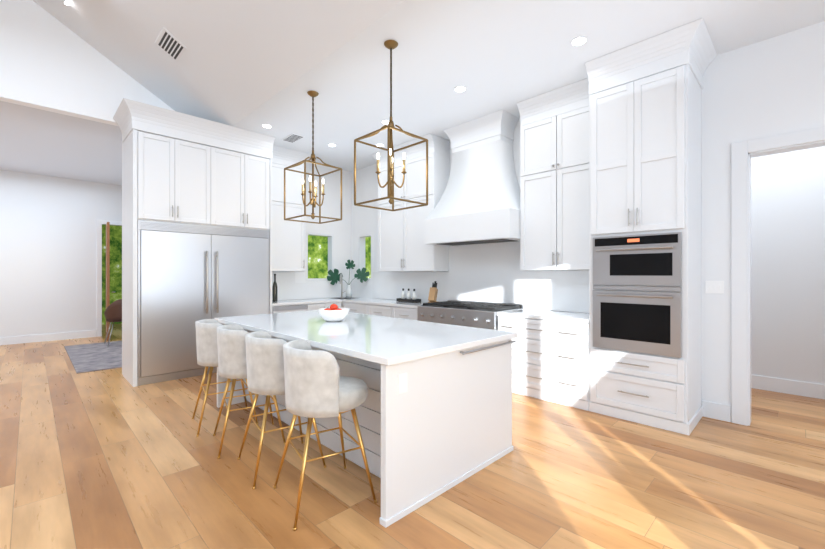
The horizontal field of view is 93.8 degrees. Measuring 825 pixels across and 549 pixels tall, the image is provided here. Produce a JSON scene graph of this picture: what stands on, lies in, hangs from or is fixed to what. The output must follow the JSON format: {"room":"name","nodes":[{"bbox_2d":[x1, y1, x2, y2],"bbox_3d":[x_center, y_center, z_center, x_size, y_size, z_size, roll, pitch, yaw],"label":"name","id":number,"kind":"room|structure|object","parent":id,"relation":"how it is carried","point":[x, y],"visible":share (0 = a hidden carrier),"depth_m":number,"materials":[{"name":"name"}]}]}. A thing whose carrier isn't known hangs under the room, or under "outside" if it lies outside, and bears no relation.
{"room":"kitchen","nodes":[
{"label":"kitchen","id":0,"kind":"room"},
{"bbox_2d":[0,170,121,336],"bbox_3d":[-8.368,-0.330,7.201,7.250,3.400,0.150,0,0,-45],"label":"wall","id":1,"kind":"structure","parent":0,"point":[48,224],"depth_m":7.95,"materials":[{"name":"white paint"}]},
{"bbox_2d":[97,220,121,336],"bbox_3d":[-6.575,0.080,8.858,1.050,2.580,0.020,0,0,-45],"label":"door frame","id":2,"kind":"structure","parent":1,"relation":"attached to","point":[99,222],"depth_m":8.52,"materials":[{"name":"white wood"}]},
{"bbox_2d":[106,222,114,339],"bbox_3d":[-6.514,0.135,8.271,0.150,2.430,0.860,0,0,-45],"label":"door leaf","id":3,"kind":"structure","parent":1,"relation":"in","point":[107,223],"depth_m":7.94,"materials":[{"name":"brown wood"}]},
{"bbox_2d":[0,101,121,185],"bbox_3d":[-6.840,-2.080,5.660,7.250,0.100,4.490,0,0,-45],"label":"ceiling","id":4,"kind":"structure","parent":0,"point":[32,140],"depth_m":6.08,"materials":[{"name":"white paint"}]},
{"bbox_2d":[0,0,350,374],"bbox_3d":[-4.540,-2.303,4.673,9.130,7.347,0.150,0,0,-45],"label":"wall","id":5,"kind":"structure","parent":0,"point":[45,65],"depth_m":4.87,"materials":[{"name":"white paint"}]},
{"bbox_2d":[272,145,310,271],"bbox_3d":[-2.191,-1.063,6.568,0.848,2.027,0.458,0,0,-45],"label":"upper cabinet","id":6,"kind":"object","parent":5,"relation":"attached to","point":[288,237],"visible":0.43,"depth_m":6.47,"materials":[{"name":"white wood"}]},
{"bbox_2d":[272,272,350,299],"bbox_3d":[-1.950,0.200,7.118,1.964,0.494,0.017,0,0,-45],"label":"backsplash","id":7,"kind":"structure","parent":5,"relation":"attached to","point":[287,289],"depth_m":7.05,"materials":[{"name":"white tile"}]},
{"bbox_2d":[137,220,268,385],"bbox_3d":[-2.958,0.349,5.503,1.665,2.043,0.668,0,0,-45],"label":"refrigerator","id":8,"kind":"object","parent":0,"point":[187,274],"depth_m":5.11,"materials":[{"name":"silver metal"}]},
{"bbox_2d":[33,0,404,125],"bbox_3d":[-2.267,-4.053,0.526,6.520,3.947,8.940,0,0,-45],"label":"ceiling","id":9,"kind":"structure","parent":0,"point":[239,55],"depth_m":4.16,"materials":[{"name":"white paint"}]},
{"bbox_2d":[62,0,70,5],"bbox_3d":[-3.876,-3.081,4.367,0.131,0.080,0.150,0,0,-45],"label":"recessed light","id":10,"kind":"object","parent":9,"relation":"attached to","point":[65,2],"visible":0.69,"depth_m":4.35,"materials":[{"name":"white plastic"}]},
{"bbox_2d":[155,27,186,61],"bbox_3d":[-2.750,-2.600,4.384,0.229,0.141,0.400,0,0,-45],"label":"vent","id":11,"kind":"object","parent":9,"relation":"attached to","point":[166,41],"visible":1,"depth_m":4.37,"materials":[{"name":"white metal"}]},
{"bbox_2d":[0,323,824,548],"bbox_3d":[-3.349,1.430,4.587,11.100,0.120,16.630,0,0,-45],"label":"floor","id":12,"kind":"structure","parent":0,"point":[95,459],"depth_m":2.58,"materials":[{"name":"brown wood"}]},
{"bbox_2d":[64,341,121,373],"bbox_3d":[-4.971,1.364,6.970,1.830,0.012,2.800,0,0,-45],"label":"rug","id":13,"kind":"object","parent":12,"relation":"on","point":[84,358],"visible":0.36,"depth_m":6.39,"materials":[{"name":"grey fabric"}]},
{"bbox_2d":[104,299,121,346],"bbox_3d":[-5.657,0.903,7.485,0.522,0.883,0.501,0,0,-45],"label":"dining chair","id":14,"kind":"object","parent":13,"relation":"on","point":[113,313],"visible":0.55,"depth_m":7.27,"materials":[{"name":"brown"}]},
{"bbox_2d":[113,98,274,386],"bbox_3d":[-3.027,-0.353,5.483,1.861,3.447,0.823,0,0,-45],"label":"cabinet","id":15,"kind":"object","parent":12,"relation":"on","point":[178,167],"visible":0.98,"depth_m":5.08,"materials":[{"name":"white wood"}]},
{"bbox_2d":[192,319,258,436],"bbox_3d":[-1.742,0.901,3.614,0.532,0.942,0.533,0,0,-34],"label":"bar stool","id":16,"kind":"object","parent":12,"relation":"on","point":[206,329],"visible":0.59,"depth_m":3.38,"materials":[{"name":"fabric"}]},
{"bbox_2d":[213,324,285,458],"bbox_3d":[-1.348,0.901,3.216,0.532,0.942,0.533,0,0,-31],"label":"bar stool","id":17,"kind":"object","parent":12,"relation":"on","point":[231,344],"visible":0.68,"depth_m":2.98,"materials":[{"name":"fabric"}]},
{"bbox_2d":[237,331,325,488],"bbox_3d":[-0.943,0.901,2.814,0.532,0.942,0.533,0,0,-35],"label":"bar stool","id":18,"kind":"object","parent":12,"relation":"on","point":[264,354],"visible":0.77,"depth_m":2.58,"materials":[{"name":"fabric"}]},
{"bbox_2d":[272,302,340,313],"bbox_3d":[-1.942,0.931,6.650,1.317,0.877,0.694,0,0,-45],"label":"base cabinet","id":19,"kind":"object","parent":12,"relation":"on","point":[302,307],"visible":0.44,"depth_m":6.32,"materials":[{"name":"white wood"}]},
{"bbox_2d":[272,298,341,305],"bbox_3d":[-1.953,0.470,6.657,1.311,0.040,0.667,0,0,-45],"label":"countertop","id":20,"kind":"structure","parent":19,"relation":"on","point":[316,300],"depth_m":6.51,"materials":[{"name":"white stone"}]},
{"bbox_2d":[272,274,276,301],"bbox_3d":[-2.269,0.218,6.367,0.080,0.460,0.080,0,0,-45],"label":"oil bottle","id":21,"kind":"object","parent":20,"relation":"on","point":[274,287],"visible":1,"depth_m":6.34,"materials":[{"name":"grey glass"}]},
{"bbox_2d":[273,340,376,530],"bbox_3d":[-0.540,0.901,2.411,0.532,0.942,0.533,0,0,-32],"label":"bar stool","id":22,"kind":"object","parent":12,"relation":"on","point":[314,387],"visible":1,"depth_m":2.19,"materials":[{"name":"fabric"}]},
{"bbox_2d":[217,323,515,527],"bbox_3d":[-0.609,0.930,3.484,1.312,0.880,2.723,0,0,-45],"label":"kitchen island","id":23,"kind":"object","parent":12,"relation":"on","point":[427,425],"visible":0.44,"depth_m":2.55,"materials":[{"name":"white wood"}]},
{"bbox_2d":[214,310,516,365],"bbox_3d":[-0.622,0.470,3.505,1.330,0.040,2.745,0,0,-45],"label":"countertop","id":24,"kind":"structure","parent":23,"relation":"on","point":[388,341],"depth_m":2.93,"materials":[{"name":"white stone"}]},
{"bbox_2d":[318,303,349,321],"bbox_3d":[-0.761,0.364,3.737,0.304,0.168,0.304,0,0,-45],"label":"fruit bowl","id":25,"kind":"object","parent":24,"relation":"on","point":[332,314],"visible":1,"depth_m":3.64,"materials":[{"name":"white ceramic"}]},
{"bbox_2d":[341,302,417,320],"bbox_3d":[-0.581,0.931,6.667,0.694,0.877,2.584,0,0,-45],"label":"base cabinet","id":26,"kind":"object","parent":12,"relation":"on","point":[368,309],"visible":0.2,"depth_m":6.12,"materials":[{"name":"white wood"}]},
{"bbox_2d":[327,297,427,308],"bbox_3d":[-0.572,0.469,6.677,0.667,0.042,2.584,0,0,-45],"label":"countertop","id":27,"kind":"structure","parent":26,"relation":"on","point":[373,301],"depth_m":6.43,"materials":[{"name":"white stone"}]},
{"bbox_2d":[340,274,345,298],"bbox_3d":[-1.300,0.214,7.036,0.087,0.462,0.199,0,0,19],"label":"faucet","id":28,"kind":"object","parent":27,"relation":"on","point":[341,278],"visible":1,"depth_m":7.08,"materials":[{"name":"silver metal"}]},
{"bbox_2d":[327,260,368,297],"bbox_3d":[-1.230,0.081,7.379,0.808,0.734,0.118,0,0,-9],"label":"plant","id":29,"kind":"object","parent":27,"relation":"on","point":[334,277],"visible":0.96,"depth_m":7.38,"materials":[{"name":"green plant"}]},
{"bbox_2d":[396,288,420,302],"bbox_3d":[-0.063,0.341,6.343,0.160,0.215,0.420,0,0,-45],"label":"tray","id":30,"kind":"object","parent":27,"relation":"on","point":[413,299],"visible":1,"depth_m":6.31,"materials":[{"name":"black metal"}]},
{"bbox_2d":[428,281,437,302],"bbox_3d":[0.322,0.275,5.950,0.131,0.345,0.196,0,0,36],"label":"knife block","id":31,"kind":"object","parent":27,"relation":"on","point":[433,291],"visible":0.89,"depth_m":5.91,"materials":[{"name":"brown wood"}]},
{"bbox_2d":[417,300,523,329],"bbox_3d":[0.750,0.882,5.263,0.735,0.975,1.280,0,0,-45],"label":"range","id":32,"kind":"object","parent":12,"relation":"on","point":[452,312],"visible":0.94,"depth_m":5.02,"materials":[{"name":"silver metal"}]},
{"bbox_2d":[498,316,588,410],"bbox_3d":[1.606,0.931,4.460,0.694,0.877,1.059,0,0,-45],"label":"base cabinet","id":33,"kind":"object","parent":12,"relation":"on","point":[550,358],"visible":0.8,"depth_m":4.15,"materials":[{"name":"white wood"}]},
{"bbox_2d":[497,309,588,322],"bbox_3d":[1.615,0.470,4.469,0.667,0.040,1.059,0,0,-45],"label":"countertop","id":34,"kind":"structure","parent":33,"relation":"on","point":[578,317],"depth_m":4.34,"materials":[{"name":"white stone"}]},
{"bbox_2d":[585,18,716,434],"bbox_3d":[2.289,-0.353,3.725,0.758,3.447,0.940,0,0,-45],"label":"oven tower","id":35,"kind":"object","parent":12,"relation":"on","point":[645,96],"visible":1,"depth_m":3.52,"materials":[{"name":"white wood"}]},
{"bbox_2d":[593,232,681,357],"bbox_3d":[2.032,0.175,3.556,0.086,1.080,0.729,0,0,-45],"label":"double oven","id":36,"kind":"object","parent":35,"relation":"in","point":[638,320],"depth_m":3.53,"materials":[{"name":"silver metal"}]},
{"bbox_2d":[233,0,824,171],"bbox_3d":[0.976,-2.130,3.846,2.760,0.100,9.090,0,0,-45],"label":"ceiling","id":37,"kind":"structure","parent":0,"point":[505,53],"depth_m":3.68,"materials":[{"name":"white paint"}]},
{"bbox_2d":[261,124,272,127],"bbox_3d":[-2.038,-2.076,5.407,0.150,0.006,0.150,0,0,-45],"label":"recessed light","id":38,"kind":"object","parent":37,"relation":"in","point":[262,125],"visible":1,"depth_m":5.41,"materials":[{"name":"white plastic"}]},
{"bbox_2d":[281,133,303,142],"bbox_3d":[-1.821,-2.075,5.882,0.200,0.010,0.360,0,0,-45],"label":"ceiling vent","id":39,"kind":"object","parent":37,"relation":"in","point":[292,138],"visible":1,"depth_m":5.87,"materials":[{"name":"white metal"}]},
{"bbox_2d":[284,91,341,223],"bbox_3d":[-1.140,-1.350,4.424,0.474,1.454,0.474,0,0,-45],"label":"pendant light","id":40,"kind":"object","parent":37,"relation":"hanging from","point":[312,94],"visible":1,"depth_m":4.42,"materials":[{"name":"gold metal"}]},
{"bbox_2d":[381,120,389,123],"bbox_3d":[-0.358,-2.076,5.263,0.150,0.006,0.150,0,0,-45],"label":"recessed light","id":41,"kind":"object","parent":37,"relation":"in","point":[382,121],"visible":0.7,"depth_m":5.24,"materials":[{"name":"white plastic"}]},
{"bbox_2d":[354,40,427,210],"bbox_3d":[-0.194,-1.350,3.480,0.474,1.454,0.474,0,0,-45],"label":"pendant light","id":42,"kind":"object","parent":37,"relation":"hanging from","point":[389,44],"visible":1,"depth_m":3.47,"materials":[{"name":"gold metal"}]},
{"bbox_2d":[453,86,466,92],"bbox_3d":[0.533,-2.076,4.328,0.150,0.006,0.150,0,0,-45],"label":"recessed light","id":43,"kind":"object","parent":37,"relation":"in","point":[458,89],"visible":1,"depth_m":4.33,"materials":[{"name":"white"}]},
{"bbox_2d":[570,36,587,45],"bbox_3d":[1.484,-2.076,3.438,0.150,0.006,0.150,0,0,-45],"label":"recessed light","id":44,"kind":"object","parent":37,"relation":"in","point":[580,40],"visible":1,"depth_m":3.44,"materials":[{"name":"white"}]},
{"bbox_2d":[351,21,824,425],"bbox_3d":[1.903,-0.355,4.764,0.150,3.450,9.090,0,0,-45],"label":"wall","id":45,"kind":"structure","parent":0,"point":[775,85],"depth_m":3.61,"materials":[{"name":"white paint"}]},
{"bbox_2d":[371,134,448,271],"bbox_3d":[-0.076,-1.063,6.340,0.438,2.027,1.408,0,0,-45],"label":"upper cabinet","id":46,"kind":"object","parent":45,"relation":"attached to","point":[401,246],"visible":0.88,"depth_m":6.06,"materials":[{"name":"white wood"}]},
{"bbox_2d":[424,110,519,245],"bbox_3d":[0.864,-1.256,5.284,0.587,1.643,1.410,0,0,-45],"label":"range hood","id":47,"kind":"object","parent":45,"relation":"attached to","point":[479,203],"visible":0.97,"depth_m":5.11,"materials":[{"name":"white paint"}]},
{"bbox_2d":[372,242,588,312],"bbox_3d":[0.733,0.005,5.822,0.017,0.884,4.222,0,0,-45],"label":"backsplash","id":48,"kind":"structure","parent":45,"relation":"attached to","point":[491,272],"depth_m":5.42,"materials":[{"name":"white tile"}]},
{"bbox_2d":[517,78,588,270],"bbox_3d":[1.743,-1.063,4.504,0.438,2.027,0.929,0,0,-45],"label":"upper cabinet","id":49,"kind":"object","parent":45,"relation":"attached to","point":[554,129],"visible":0.79,"depth_m":4.41,"materials":[{"name":"white wood"}]},
{"bbox_2d":[706,281,723,293],"bbox_3d":[2.873,0.120,3.671,0.011,0.120,0.140,0,0,-45],"label":"light switch","id":50,"kind":"object","parent":45,"relation":"attached to","point":[717,287],"visible":1,"depth_m":3.67,"materials":[{"name":"white plastic"}]},
{"bbox_2d":[731,126,824,425],"bbox_3d":[3.371,0.077,3.161,0.022,2.585,1.175,0,0,-45],"label":"door frame","id":51,"kind":"structure","parent":45,"relation":"attached to","point":[739,150],"depth_m":3.52,"materials":[{"name":"white wood"}]},
{"bbox_2d":[751,146,824,399],"bbox_3d":[4.164,-0.405,3.704,1.570,3.550,4.400,0,0,-45],"label":"wall","id":52,"kind":"structure","parent":0,"point":[788,188],"depth_m":4.45,"materials":[{"name":"white paint"}]},
{"label":"outside","id":53,"kind":"structure","parent":0,"visible":0},
{"bbox_2d":[308,235,327,277],"bbox_3d":[-2.214,-0.455,9.266,1.700,1.950,0.001,0,0,-45],"label":"view","id":54,"kind":"object","parent":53,"point":[317,245],"visible":0.2,"depth_m":9.21,"materials":[{"name":"green plant"}]},
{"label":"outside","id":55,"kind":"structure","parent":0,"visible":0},
{"bbox_2d":[365,237,370,277],"bbox_3d":[-1.276,-0.455,10.280,0.001,1.950,1.800,0,0,-45],"label":"view","id":56,"kind":"object","parent":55,"point":[367,239],"visible":0.02,"depth_m":10.16,"materials":[{"name":"green plant"}]},
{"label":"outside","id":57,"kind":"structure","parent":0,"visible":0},
{"bbox_2d":[102,225,121,324],"bbox_3d":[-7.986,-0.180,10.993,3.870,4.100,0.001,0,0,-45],"label":"exterior view","id":58,"kind":"object","parent":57,"point":[115,231],"visible":0.02,"depth_m":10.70,"materials":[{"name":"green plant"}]}
]}

